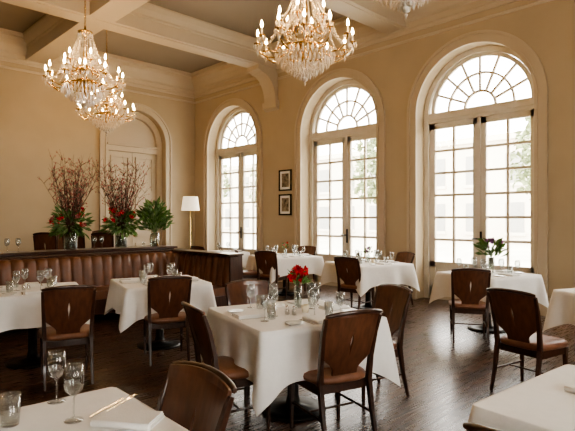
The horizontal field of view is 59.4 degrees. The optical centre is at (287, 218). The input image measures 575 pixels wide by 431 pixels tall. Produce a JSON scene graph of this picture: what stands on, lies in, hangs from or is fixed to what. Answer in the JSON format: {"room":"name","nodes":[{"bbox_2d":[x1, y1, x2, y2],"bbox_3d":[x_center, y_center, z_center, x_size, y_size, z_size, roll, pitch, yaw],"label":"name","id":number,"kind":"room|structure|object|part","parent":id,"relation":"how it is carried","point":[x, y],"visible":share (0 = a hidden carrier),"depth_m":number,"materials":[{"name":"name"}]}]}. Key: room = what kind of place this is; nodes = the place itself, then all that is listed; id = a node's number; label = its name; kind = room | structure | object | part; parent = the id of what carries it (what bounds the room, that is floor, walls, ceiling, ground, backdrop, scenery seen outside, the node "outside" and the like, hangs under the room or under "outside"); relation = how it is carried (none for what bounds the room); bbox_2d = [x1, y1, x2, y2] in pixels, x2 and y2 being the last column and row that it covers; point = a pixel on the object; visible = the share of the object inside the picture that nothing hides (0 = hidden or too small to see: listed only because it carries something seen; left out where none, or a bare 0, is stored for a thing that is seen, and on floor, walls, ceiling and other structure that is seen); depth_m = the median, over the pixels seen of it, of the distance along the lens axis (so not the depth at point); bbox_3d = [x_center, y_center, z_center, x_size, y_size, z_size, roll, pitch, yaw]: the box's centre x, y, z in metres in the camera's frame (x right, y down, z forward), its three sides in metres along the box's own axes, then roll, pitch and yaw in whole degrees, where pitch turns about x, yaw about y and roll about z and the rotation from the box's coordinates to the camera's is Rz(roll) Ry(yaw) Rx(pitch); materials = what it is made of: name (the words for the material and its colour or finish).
{"room":"restaurant","nodes":[
{"label":"restaurant","id":0,"kind":"room"},
{"bbox_2d":[0,60,194,251],"bbox_3d":[-7.151,-1.410,10.789,12.790,5.820,0.540,0,0,-44],"label":"wall","id":1,"kind":"structure","parent":0,"point":[37,120],"depth_m":11.88,"materials":[{"name":"beige paint"}]},
{"bbox_2d":[0,28,194,97],"bbox_3d":[-7.002,-3.820,10.306,12.330,0.600,0.360,0,0,-44],"label":"crown molding","id":2,"kind":"structure","parent":1,"relation":"attached to","point":[13,48],"depth_m":13.00,"materials":[{"name":"beige paint"}]},
{"bbox_2d":[0,65,194,103],"bbox_3d":[-7.115,-3.390,10.422,12.330,0.060,0.035,0,0,-44],"label":"trim rail","id":3,"kind":"object","parent":1,"relation":"attached to","point":[2,66],"depth_m":13.10,"materials":[{"name":"beige paint"}]},
{"bbox_2d":[107,111,161,246],"bbox_3d":[-4.227,-0.703,13.670,1.710,4.405,0.315,0,0,-44],"label":"door","id":4,"kind":"structure","parent":1,"relation":"in","point":[138,140],"depth_m":13.77,"materials":[{"name":"beige paint"}]},
{"bbox_2d":[99,103,171,245],"bbox_3d":[-3.997,-0.792,13.434,2.070,4.585,0.065,0,0,-44],"label":"trim","id":5,"kind":"structure","parent":1,"relation":"attached to","point":[139,107],"depth_m":13.68,"materials":[{"name":"beige paint"}]},
{"bbox_2d":[0,0,343,72],"bbox_3d":[-1.742,-4.195,4.897,13.250,0.150,16.370,0,0,-44],"label":"ceiling","id":6,"kind":"structure","parent":0,"point":[245,17],"depth_m":10.57,"materials":[{"name":"beige paint"}]},
{"bbox_2d":[42,0,125,111],"bbox_3d":[-3.171,-2.892,7.899,1.189,2.456,1.190,0,0,23],"label":"crystal chandelier","id":7,"kind":"object","parent":6,"relation":"hanging from","point":[84,69],"visible":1,"depth_m":7.80,"materials":[{"name":"gold metal"}]},
{"bbox_2d":[23,0,149,63],"bbox_3d":[-0.462,-3.868,6.141,0.740,0.504,15.450,0,0,-44],"label":"ceiling beam","id":8,"kind":"structure","parent":6,"relation":"attached to","point":[51,36],"depth_m":10.09,"materials":[{"name":"beige paint"}]},
{"bbox_2d":[75,32,136,135],"bbox_3d":[-3.801,-2.927,10.599,1.189,2.386,1.190,0,0,16],"label":"crystal chandelier","id":9,"kind":"object","parent":6,"relation":"hanging from","point":[106,114],"visible":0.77,"depth_m":10.51,"materials":[{"name":"gold metal"}]},
{"bbox_2d":[0,0,276,68],"bbox_3d":[-4.792,-3.864,8.033,12.330,0.512,0.740,0,0,-44],"label":"ceiling beam","id":10,"kind":"structure","parent":6,"relation":"attached to","point":[150,22],"depth_m":10.14,"materials":[{"name":"beige paint"}]},
{"bbox_2d":[253,0,356,85],"bbox_3d":[0.199,-2.813,5.750,1.147,2.614,1.147,0,0,-42],"label":"crystal chandelier","id":11,"kind":"object","parent":6,"relation":"hanging from","point":[305,45],"visible":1,"depth_m":5.62,"materials":[{"name":"gold metal"}]},
{"bbox_2d":[311,0,405,33],"bbox_3d":[-2.282,-3.864,5.452,12.330,0.512,0.740,0,0,-44],"label":"ceiling beam","id":12,"kind":"structure","parent":6,"relation":"attached to","point":[386,20],"depth_m":8.98,"materials":[{"name":"beige paint"}]},
{"bbox_2d":[374,0,430,18],"bbox_3d":[0.930,-2.840,3.950,1.104,2.561,1.105,0,0,28],"label":"crystal chandelier","id":13,"kind":"object","parent":6,"relation":"hanging from","point":[405,5],"visible":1,"depth_m":3.95,"materials":[{"name":"gold metal"}]},
{"bbox_2d":[0,278,574,430],"bbox_3d":[-1.777,1.550,4.933,13.250,0.100,16.470,0,0,-44],"label":"floor","id":14,"kind":"structure","parent":0,"point":[444,377],"depth_m":4.96,"materials":[{"name":"brown wood"}]},
{"bbox_2d":[0,282,89,368],"bbox_3d":[-2.681,1.118,5.297,1.060,0.764,1.067,0,0,-28],"label":"dining table","id":15,"kind":"object","parent":14,"relation":"on","point":[17,311],"visible":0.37,"depth_m":4.88,"materials":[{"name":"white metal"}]},
{"bbox_2d":[0,287,9,291],"bbox_3d":[-2.964,0.723,5.151,0.220,0.025,0.139,0,0,-28],"label":"napkin","id":16,"kind":"object","parent":15,"relation":"on","point":[4,288],"visible":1,"depth_m":5.14,"materials":[{"name":"white fabric"}]},
{"bbox_2d":[2,292,16,294],"bbox_3d":[-2.704,0.729,4.900,0.136,0.014,0.136,0,0,-28],"label":"bread plate","id":17,"kind":"object","parent":15,"relation":"on","point":[8,293],"visible":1,"depth_m":4.93,"materials":[{"name":"white ceramic"}]},
{"bbox_2d":[25,282,38,286],"bbox_3d":[-2.829,0.723,5.583,0.139,0.025,0.220,0,0,-28],"label":"napkin","id":18,"kind":"object","parent":15,"relation":"on","point":[32,284],"visible":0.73,"depth_m":5.54,"materials":[{"name":"white fabric"}]},
{"bbox_2d":[25,289,40,294],"bbox_3d":[-2.532,0.723,5.016,0.139,0.025,0.220,0,0,-28],"label":"napkin","id":19,"kind":"object","parent":15,"relation":"on","point":[32,291],"visible":0.95,"depth_m":4.95,"materials":[{"name":"white fabric"}]},
{"bbox_2d":[33,232,56,249],"bbox_3d":[-5.040,0.886,10.601,0.486,1.234,0.592,0,0,-10],"label":"chair","id":20,"kind":"object","parent":14,"relation":"on","point":[42,241],"visible":0.32,"depth_m":10.38,"materials":[{"name":"brown wood"}]},
{"bbox_2d":[57,230,75,248],"bbox_3d":[-5.163,0.886,11.695,0.486,1.234,0.592,0,0,-10],"label":"chair","id":21,"kind":"object","parent":14,"relation":"on","point":[59,241],"visible":0.1,"depth_m":11.85,"materials":[{"name":"brown wood"}]},
{"bbox_2d":[38,285,95,390],"bbox_3d":[-2.050,1.042,4.681,0.486,0.921,0.592,0,0,-28],"label":"dining chair","id":22,"kind":"object","parent":14,"relation":"on","point":[64,329],"visible":1,"depth_m":4.53,"materials":[{"name":"brown wood"}]},
{"bbox_2d":[62,232,84,248],"bbox_3d":[-4.472,0.886,10.704,0.486,1.234,0.592,0,0,-5],"label":"chair","id":23,"kind":"object","parent":14,"relation":"on","point":[80,241],"visible":0.1,"depth_m":10.49,"materials":[{"name":"brown wood"}]},
{"bbox_2d":[0,245,177,256],"bbox_3d":[-3.574,0.995,7.942,3.950,1.010,0.470,0,0,-44],"label":"console table","id":24,"kind":"object","parent":14,"relation":"on","point":[154,247],"visible":0.11,"depth_m":8.03,"materials":[{"name":"brown wood"}]},
{"bbox_2d":[39,149,102,249],"bbox_3d":[-3.435,-0.319,8.068,0.938,1.616,1.056,0,0,-36],"label":"flower arrangement","id":25,"kind":"object","parent":24,"relation":"on","point":[64,217],"visible":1,"depth_m":8.01,"materials":[{"name":"green plant"}]},
{"bbox_2d":[89,156,150,247],"bbox_3d":[-2.850,-0.309,8.688,0.998,1.597,1.028,0,0,-44],"label":"flower arrangement","id":26,"kind":"object","parent":24,"relation":"on","point":[121,215],"visible":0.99,"depth_m":8.57,"materials":[{"name":"brown plant"}]},
{"bbox_2d":[135,196,173,245],"bbox_3d":[-2.414,0.029,9.104,0.635,0.919,0.640,0,0,16],"label":"flower arrangement","id":27,"kind":"object","parent":24,"relation":"on","point":[148,211],"visible":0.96,"depth_m":9.04,"materials":[{"name":"green plant"}]},
{"bbox_2d":[0,387,188,430],"bbox_3d":[-0.800,1.118,1.585,1.037,0.764,1.037,0,0,-42],"label":"dining table","id":28,"kind":"object","parent":14,"relation":"on","point":[42,416],"visible":0.71,"depth_m":1.91,"materials":[{"name":"white fabric"}]},
{"bbox_2d":[0,391,21,427],"bbox_3d":[-0.990,0.680,1.800,0.072,0.110,0.072,0,0,-44],"label":"water glass","id":29,"kind":"object","parent":28,"relation":"on","point":[18,397],"visible":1,"depth_m":1.79,"materials":[{"name":"clear glass"}]},
{"bbox_2d":[46,349,66,403],"bbox_3d":[-0.930,0.633,2.030,0.076,0.205,0.076,0,0,-44],"label":"wine glass","id":30,"kind":"object","parent":28,"relation":"on","point":[49,401],"visible":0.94,"depth_m":2.02,"materials":[{"name":"clear glass"}]},
{"bbox_2d":[62,362,84,423],"bbox_3d":[-0.780,0.633,1.840,0.076,0.205,0.076,0,0,-44],"label":"wine glass","id":31,"kind":"object","parent":28,"relation":"on","point":[81,365],"visible":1,"depth_m":1.83,"materials":[{"name":"clear glass"}]},
{"bbox_2d":[89,397,123,417],"bbox_3d":[-0.699,0.733,1.969,0.015,0.005,0.220,0,0,16],"label":"knife","id":32,"kind":"object","parent":28,"relation":"on","point":[121,399],"visible":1,"depth_m":1.95,"materials":[{"name":"silver metal"}]},
{"bbox_2d":[106,394,137,411],"bbox_3d":[-0.661,0.734,2.017,0.020,0.003,0.195,0,0,16],"label":"fork","id":33,"kind":"object","parent":28,"relation":"on","point":[132,395],"visible":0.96,"depth_m":2.05,"materials":[{"name":"silver metal"}]},
{"bbox_2d":[90,408,164,430],"bbox_3d":[-0.576,0.723,1.826,0.220,0.025,0.139,0,0,11],"label":"napkin","id":34,"kind":"object","parent":28,"relation":"on","point":[119,418],"visible":1,"depth_m":1.79,"materials":[{"name":"white fabric"}]},
{"bbox_2d":[91,232,113,247],"bbox_3d":[-3.885,0.886,10.703,0.486,1.234,0.592,0,0,-10],"label":"chair","id":35,"kind":"object","parent":14,"relation":"on","point":[108,240],"visible":0.35,"depth_m":10.47,"materials":[{"name":"brown wood"}]},
{"bbox_2d":[0,249,243,314],"bbox_3d":[-3.655,1.022,6.188,6.588,0.973,1.788,0,0,-44],"label":"banquette","id":36,"kind":"object","parent":14,"relation":"on","point":[218,268],"visible":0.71,"depth_m":7.77,"materials":[{"name":"leather"}]},
{"bbox_2d":[104,275,216,350],"bbox_3d":[-1.524,1.118,5.999,1.108,0.764,1.106,0,0,-28],"label":"dining table","id":37,"kind":"object","parent":14,"relation":"on","point":[129,301],"visible":0.56,"depth_m":5.71,"materials":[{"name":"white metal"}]},
{"bbox_2d":[119,279,139,283],"bbox_3d":[-1.822,0.723,5.841,0.220,0.025,0.139,0,0,-28],"label":"napkin","id":38,"kind":"object","parent":37,"relation":"on","point":[135,280],"visible":0.88,"depth_m":5.81,"materials":[{"name":"white fabric"}]},
{"bbox_2d":[143,276,191,365],"bbox_3d":[-1.296,1.042,5.422,0.486,0.921,0.592,0,0,-22],"label":"dining chair","id":39,"kind":"object","parent":14,"relation":"on","point":[168,315],"visible":0.94,"depth_m":5.25,"materials":[{"name":"brown wood"}]},
{"bbox_2d":[181,196,199,247],"bbox_3d":[-2.522,0.460,13.099,0.470,2.080,0.470,0,0,-44],"label":"floor lamp","id":40,"kind":"object","parent":14,"relation":"on","point":[189,203],"visible":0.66,"depth_m":12.93,"materials":[{"name":"white fabric"}]},
{"bbox_2d":[156,361,236,430],"bbox_3d":[-0.520,1.042,1.813,0.592,0.921,0.486,0,0,-42],"label":"dining chair","id":41,"kind":"object","parent":14,"relation":"on","point":[196,396],"visible":0.94,"depth_m":1.97,"materials":[{"name":"brown wood"}]},
{"bbox_2d":[190,246,204,249],"bbox_3d":[-1.817,1.042,11.156,0.486,0.921,0.592,0,0,40],"label":"dining chair","id":42,"kind":"object","parent":14,"relation":"on","point":[192,247],"visible":0.21,"depth_m":10.92,"materials":[{"name":"brown wood"}]},
{"bbox_2d":[181,301,270,430],"bbox_3d":[-0.450,1.042,3.619,0.592,0.921,0.486,0,0,-28],"label":"dining chair","id":43,"kind":"object","parent":14,"relation":"on","point":[203,340],"visible":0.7,"depth_m":3.46,"materials":[{"name":"brown wood"}]},
{"bbox_2d":[215,250,249,267],"bbox_3d":[-1.452,1.118,11.399,1.037,0.764,1.042,0,0,-28],"label":"dining table","id":44,"kind":"object","parent":14,"relation":"on","point":[245,256],"visible":0.15,"depth_m":11.15,"materials":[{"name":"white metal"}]},
{"bbox_2d":[233,249,259,278],"bbox_3d":[-0.778,1.042,9.983,0.592,0.921,0.486,0,0,-10],"label":"dining chair","id":45,"kind":"object","parent":14,"relation":"on","point":[247,274],"visible":0.33,"depth_m":9.79,"materials":[{"name":"brown wood"}]},
{"bbox_2d":[224,279,270,395],"bbox_3d":[-0.272,1.042,4.598,0.486,0.921,0.592,0,0,-28],"label":"dining chair","id":46,"kind":"object","parent":14,"relation":"on","point":[236,294],"visible":0.34,"depth_m":4.79,"materials":[{"name":"brown wood"}]},
{"bbox_2d":[254,251,286,300],"bbox_3d":[-0.317,1.042,9.538,0.486,0.921,0.592,0,0,25],"label":"dining chair","id":47,"kind":"object","parent":14,"relation":"on","point":[270,257],"visible":0.88,"depth_m":9.37,"materials":[{"name":"brown wood"}]},
{"bbox_2d":[246,253,323,295],"bbox_3d":[-0.049,1.118,10.098,1.240,0.764,1.243,0,0,-28],"label":"dining table","id":48,"kind":"object","parent":14,"relation":"on","point":[315,264],"visible":0.63,"depth_m":9.74,"materials":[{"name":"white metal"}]},
{"bbox_2d":[282,241,288,252],"bbox_3d":[-0.048,0.586,10.146,0.174,0.298,0.185,0,0,-33],"label":"flower vase","id":49,"kind":"object","parent":48,"relation":"on","point":[283,245],"visible":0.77,"depth_m":10.14,"materials":[{"name":"clear glass"}]},
{"bbox_2d":[200,298,400,421],"bbox_3d":[0.047,1.118,3.981,1.184,0.764,1.182,0,0,-28],"label":"dining table","id":50,"kind":"object","parent":14,"relation":"on","point":[276,354],"visible":0.59,"depth_m":3.52,"materials":[{"name":"white fabric"}]},
{"bbox_2d":[227,309,243,312],"bbox_3d":[-0.407,0.729,3.974,0.136,0.014,0.136,0,0,-28],"label":"bread plate","id":51,"kind":"object","parent":50,"relation":"on","point":[230,310],"visible":0.94,"depth_m":3.99,"materials":[{"name":"white ceramic"}]},
{"bbox_2d":[232,311,265,318],"bbox_3d":[-0.292,0.723,3.803,0.220,0.025,0.139,0,0,-28],"label":"napkin","id":52,"kind":"object","parent":50,"relation":"on","point":[252,314],"visible":1,"depth_m":3.76,"materials":[{"name":"white fabric"}]},
{"bbox_2d":[256,294,263,308],"bbox_3d":[-0.225,0.680,4.141,0.072,0.110,0.072,0,0,-28],"label":"water glass","id":53,"kind":"object","parent":50,"relation":"on","point":[259,294],"visible":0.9,"depth_m":4.13,"materials":[{"name":"clear glass"}]},
{"bbox_2d":[260,295,269,321],"bbox_3d":[-0.164,0.641,3.629,0.070,0.189,0.070,0,0,-28],"label":"wine glass","id":54,"kind":"object","parent":50,"relation":"on","point":[261,295],"visible":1,"depth_m":3.62,"materials":[{"name":"clear glass"}]},
{"bbox_2d":[267,303,275,317],"bbox_3d":[-0.117,0.680,3.711,0.072,0.110,0.072,0,0,-28],"label":"water glass","id":55,"kind":"object","parent":50,"relation":"on","point":[275,303],"visible":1,"depth_m":3.70,"materials":[{"name":"clear glass"}]},
{"bbox_2d":[259,300,284,306],"bbox_3d":[-0.133,0.723,4.316,0.139,0.025,0.220,0,0,-28],"label":"napkin","id":56,"kind":"object","parent":50,"relation":"on","point":[278,304],"visible":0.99,"depth_m":4.25,"materials":[{"name":"white fabric"}]},
{"bbox_2d":[285,305,289,314],"bbox_3d":[-0.002,0.701,3.898,0.038,0.070,0.038,0,0,-28],"label":"salt shaker","id":57,"kind":"object","parent":50,"relation":"on","point":[287,311],"visible":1,"depth_m":3.88,"materials":[{"name":"silver metal"}]},
{"bbox_2d":[284,300,299,302],"bbox_3d":[0.039,0.729,4.431,0.136,0.014,0.136,0,0,-28],"label":"bread plate","id":58,"kind":"object","parent":50,"relation":"on","point":[287,301],"visible":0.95,"depth_m":4.46,"materials":[{"name":"white ceramic"}]},
{"bbox_2d":[285,320,303,324],"bbox_3d":[0.050,0.729,3.528,0.136,0.014,0.136,0,0,-28],"label":"bread plate","id":59,"kind":"object","parent":50,"relation":"on","point":[290,322],"visible":1,"depth_m":3.55,"materials":[{"name":"white ceramic"}]},
{"bbox_2d":[292,305,296,314],"bbox_3d":[0.052,0.701,3.882,0.038,0.070,0.038,0,0,-28],"label":"salt shaker","id":60,"kind":"object","parent":50,"relation":"on","point":[294,311],"visible":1,"depth_m":3.87,"materials":[{"name":"clear glass"}]},
{"bbox_2d":[287,264,311,303],"bbox_3d":[0.094,0.552,4.169,0.191,0.367,0.189,0,0,-44],"label":"flower vase","id":61,"kind":"object","parent":50,"relation":"on","point":[297,275],"visible":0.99,"depth_m":4.14,"materials":[{"name":"clear glass"}]},
{"bbox_2d":[301,304,308,312],"bbox_3d":[0.138,0.706,3.974,0.064,0.060,0.062,0,0,-28],"label":"votive candle","id":62,"kind":"object","parent":50,"relation":"on","point":[304,307],"visible":1,"depth_m":3.95,"materials":[{"name":"white wax"}]},
{"bbox_2d":[302,315,324,323],"bbox_3d":[0.221,0.723,3.643,0.139,0.025,0.220,0,0,-28],"label":"napkin","id":63,"kind":"object","parent":50,"relation":"on","point":[318,319],"visible":0.82,"depth_m":3.62,"materials":[{"name":"white fabric"}]},
{"bbox_2d":[324,301,333,314],"bbox_3d":[0.313,0.680,3.818,0.072,0.110,0.072,0,0,-28],"label":"water glass","id":64,"kind":"object","parent":50,"relation":"on","point":[324,301],"visible":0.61,"depth_m":3.81,"materials":[{"name":"clear glass"}]},
{"bbox_2d":[318,303,348,309],"bbox_3d":[0.381,0.723,4.157,0.220,0.025,0.139,0,0,-28],"label":"napkin","id":65,"kind":"object","parent":50,"relation":"on","point":[328,306],"visible":0.93,"depth_m":4.12,"materials":[{"name":"white fabric"}]},
{"bbox_2d":[287,246,316,290],"bbox_3d":[0.312,1.042,10.772,0.486,0.921,0.592,0,0,30],"label":"dining chair","id":66,"kind":"object","parent":14,"relation":"on","point":[311,250],"visible":0.48,"depth_m":10.92,"materials":[{"name":"brown wood"}]},
{"bbox_2d":[289,309,382,430],"bbox_3d":[0.320,1.042,3.481,0.486,0.921,0.592,0,0,-28],"label":"dining chair","id":67,"kind":"object","parent":14,"relation":"on","point":[344,357],"visible":0.98,"depth_m":3.33,"materials":[{"name":"brown wood"}]},
{"bbox_2d":[334,257,373,308],"bbox_3d":[1.060,1.042,8.009,0.486,0.921,0.592,0,0,39],"label":"dining chair","id":68,"kind":"object","parent":14,"relation":"on","point":[343,265],"visible":0.88,"depth_m":7.88,"materials":[{"name":"brown wood"}]},
{"bbox_2d":[319,259,419,308],"bbox_3d":[1.355,1.118,8.499,1.213,0.764,1.206,0,0,-28],"label":"dining table","id":69,"kind":"object","parent":14,"relation":"on","point":[396,273],"visible":0.68,"depth_m":8.14,"materials":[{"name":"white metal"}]},
{"bbox_2d":[363,246,372,254],"bbox_3d":[1.364,0.594,8.540,0.168,0.284,0.182,0,0,-23],"label":"flower vase","id":70,"kind":"object","parent":69,"relation":"on","point":[369,247],"visible":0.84,"depth_m":8.55,"materials":[{"name":"clear glass"}]},
{"bbox_2d":[361,284,412,405],"bbox_3d":[0.738,1.042,4.351,0.592,0.921,0.486,0,0,-28],"label":"dining chair","id":71,"kind":"object","parent":14,"relation":"on","point":[393,299],"visible":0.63,"depth_m":4.34,"materials":[{"name":"brown wood"}]},
{"bbox_2d":[376,252,414,304],"bbox_3d":[1.897,1.042,8.851,0.592,0.921,0.486,0,0,-28],"label":"dining chair","id":72,"kind":"object","parent":14,"relation":"on","point":[404,257],"visible":0.37,"depth_m":8.93,"materials":[{"name":"brown wood"}]},
{"bbox_2d":[448,268,490,344],"bbox_3d":[2.255,1.042,6.249,0.486,0.921,0.592,0,0,15],"label":"dining chair","id":73,"kind":"object","parent":14,"relation":"on","point":[469,302],"visible":0.98,"depth_m":6.08,"materials":[{"name":"brown wood"}]},
{"bbox_2d":[463,422,499,430],"bbox_3d":[0.859,1.042,1.492,0.592,0.921,0.486,0,0,-39],"label":"dining chair","id":74,"kind":"object","parent":14,"relation":"on","point":[469,426],"visible":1,"depth_m":1.46,"materials":[{"name":"brown wood"}]},
{"bbox_2d":[429,269,548,333],"bbox_3d":[2.720,1.118,6.851,1.103,0.764,1.098,0,0,-28],"label":"dining table","id":75,"kind":"object","parent":14,"relation":"on","point":[526,282],"visible":0.47,"depth_m":6.62,"materials":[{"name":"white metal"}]},
{"bbox_2d":[472,237,509,268],"bbox_3d":[2.792,0.491,6.860,0.479,0.488,0.477,0,0,-44],"label":"flower vase","id":76,"kind":"object","parent":75,"relation":"on","point":[483,245],"visible":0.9,"depth_m":6.83,"materials":[{"name":"clear glass"}]},
{"bbox_2d":[495,270,513,272],"bbox_3d":[3.015,0.723,7.006,0.220,0.025,0.139,0,0,-28],"label":"napkin","id":77,"kind":"object","parent":75,"relation":"on","point":[501,271],"visible":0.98,"depth_m":6.97,"materials":[{"name":"white fabric"}]},
{"bbox_2d":[498,273,518,276],"bbox_3d":[2.874,0.723,6.553,0.139,0.025,0.220,0,0,-28],"label":"napkin","id":78,"kind":"object","parent":75,"relation":"on","point":[504,274],"visible":1,"depth_m":6.49,"materials":[{"name":"white fabric"}]},
{"bbox_2d":[465,364,574,430],"bbox_3d":[1.362,1.118,1.932,1.046,0.764,1.037,0,0,-39],"label":"dining table","id":79,"kind":"object","parent":14,"relation":"on","point":[541,402],"visible":0.94,"depth_m":1.98,"materials":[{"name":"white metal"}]},
{"bbox_2d":[564,384,574,393],"bbox_3d":[1.296,0.723,2.098,0.139,0.025,0.220,0,0,-34],"label":"napkin","id":80,"kind":"object","parent":79,"relation":"on","point":[571,388],"visible":1,"depth_m":2.13,"materials":[{"name":"white fabric"}]},
{"bbox_2d":[486,288,568,390],"bbox_3d":[2.074,1.042,4.361,0.592,0.921,0.486,0,0,-33],"label":"dining chair","id":81,"kind":"object","parent":14,"relation":"on","point":[521,338],"visible":0.91,"depth_m":4.26,"materials":[{"name":"brown wood"}]},
{"bbox_2d":[542,288,574,331],"bbox_3d":[3.350,1.118,5.004,1.045,0.764,1.046,0,0,-20],"label":"dining table","id":82,"kind":"object","parent":14,"relation":"on","point":[561,308],"visible":1,"depth_m":5.17,"materials":[{"name":"white fabric"}]},
{"bbox_2d":[195,0,574,298],"bbox_3d":[2.843,-1.410,9.355,0.460,5.820,15.450,0,0,-44],"label":"wall","id":83,"kind":"structure","parent":0,"point":[548,28],"depth_m":9.63,"materials":[{"name":"beige paint"}]},
{"bbox_2d":[203,98,262,278],"bbox_3d":[-1.511,-0.853,13.456,0.065,4.705,2.490,0,0,-44],"label":"trim","id":84,"kind":"structure","parent":83,"relation":"attached to","point":[245,105],"depth_m":13.05,"materials":[{"name":"beige paint"}]},
{"bbox_2d":[216,107,255,269],"bbox_3d":[-1.259,-0.765,13.701,0.181,4.530,2.140,0,0,-44],"label":"window","id":85,"kind":"structure","parent":83,"relation":"in","point":[240,152],"depth_m":13.82,"materials":[{"name":"beige wood"}]},
{"bbox_2d":[247,64,278,111],"bbox_3d":[-0.595,-3.130,12.115,0.620,0.980,0.480,0,0,-44],"label":"corbel","id":86,"kind":"object","parent":83,"relation":"attached to","point":[267,76],"depth_m":12.13,"materials":[{"name":"beige paint"}]},
{"bbox_2d":[279,169,291,190],"bbox_3d":[-0.056,-0.920,11.983,0.030,0.500,0.420,0,0,-44],"label":"framed picture","id":87,"kind":"object","parent":83,"relation":"attached to","point":[285,176],"visible":1,"depth_m":11.98,"materials":[{"name":"black wood"}]},
{"bbox_2d":[279,194,291,214],"bbox_3d":[-0.056,-0.340,11.983,0.030,0.500,0.420,0,0,-44],"label":"framed picture","id":88,"kind":"object","parent":83,"relation":"attached to","point":[285,200],"visible":1,"depth_m":11.98,"materials":[{"name":"black metal"}]},
{"bbox_2d":[294,68,384,283],"bbox_3d":[1.048,-0.853,10.825,0.065,4.705,2.490,0,0,-44],"label":"trim","id":89,"kind":"structure","parent":83,"relation":"attached to","point":[353,74],"depth_m":10.39,"materials":[{"name":"beige paint"}]},
{"bbox_2d":[309,80,375,290],"bbox_3d":[1.300,-0.765,11.070,0.181,4.530,2.140,0,0,-44],"label":"window","id":90,"kind":"structure","parent":83,"relation":"in","point":[346,136],"depth_m":11.21,"materials":[{"name":"beige wood"}]},
{"bbox_2d":[191,0,518,98],"bbox_3d":[2.549,-3.820,9.069,0.360,0.600,15.450,0,0,-44],"label":"trim","id":91,"kind":"structure","parent":83,"relation":"attached to","point":[223,75],"depth_m":10.23,"materials":[{"name":"beige paint"}]},
{"bbox_3d":[2.549,-3.820,9.069,0.360,0.600,15.450,0,0,-44],"label":"cornice","id":92,"kind":"part","parent":91,"relation":"part of","materials":[{"name":"beige paint"}]},
{"bbox_2d":[195,0,552,103],"bbox_3d":[2.665,-3.390,9.183,0.035,0.060,15.450,0,0,-44],"label":"trim rail","id":93,"kind":"object","parent":83,"relation":"attached to","point":[541,1],"depth_m":9.33,"materials":[{"name":"beige paint"}]},
{"bbox_2d":[407,30,547,315],"bbox_3d":[3.146,-0.853,8.667,0.065,4.705,2.490,0,0,-44],"label":"trim","id":94,"kind":"structure","parent":83,"relation":"attached to","point":[537,71],"depth_m":8.00,"materials":[{"name":"beige paint"}]},
{"bbox_2d":[424,45,533,299],"bbox_3d":[3.398,-0.765,8.912,0.181,4.530,2.140,0,0,-44],"label":"window","id":95,"kind":"structure","parent":83,"relation":"in","point":[479,117],"depth_m":8.94,"materials":[{"name":"beige wood"}]},
{"label":"outside","id":96,"kind":"structure","parent":0,"visible":0},
{"bbox_2d":[223,234,529,266],"bbox_3d":[21.271,1.700,34.634,61.210,0.100,100.000,0,0,-44],"label":"ground","id":97,"kind":"structure","parent":96,"point":[464,250],"depth_m":27.27,"materials":[{"name":"white"}]},
{"bbox_2d":[223,165,229,201],"bbox_3d":[-7.070,-2.011,43.311,4.504,7.352,4.697,0,0,-44],"label":"street tree","id":98,"kind":"object","parent":97,"relation":"on","point":[226,179],"visible":0.05,"depth_m":43.19,"materials":[{"name":"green plant"}]},
{"bbox_2d":[246,164,255,206],"bbox_3d":[-0.967,-1.407,35.319,3.741,6.140,3.937,0,0,-44],"label":"street tree","id":99,"kind":"object","parent":97,"relation":"on","point":[250,195],"visible":0.04,"depth_m":35.13,"materials":[{"name":"green plant"}]},
{"bbox_2d":[352,138,375,203],"bbox_3d":[5.455,-1.657,27.568,4.258,6.642,4.419,0,0,-44],"label":"street tree","id":100,"kind":"object","parent":97,"relation":"on","point":[371,192],"visible":0.22,"depth_m":27.15,"materials":[{"name":"green plant"}]},
{"bbox_2d":[223,131,529,243],"bbox_3d":[14.182,-2.025,38.202,6.400,7.350,75.000,0,0,-44],"label":"building","id":101,"kind":"structure","parent":97,"relation":"on","point":[519,203],"depth_m":36.65,"materials":[{"name":"paint"}]},
{"bbox_2d":[510,117,529,199],"bbox_3d":[10.902,-1.394,20.356,3.965,6.113,3.938,0,0,-44],"label":"street tree","id":102,"kind":"object","parent":97,"relation":"on","point":[522,177],"visible":0.14,"depth_m":20.54,"materials":[{"name":"green plant"}]}
]}

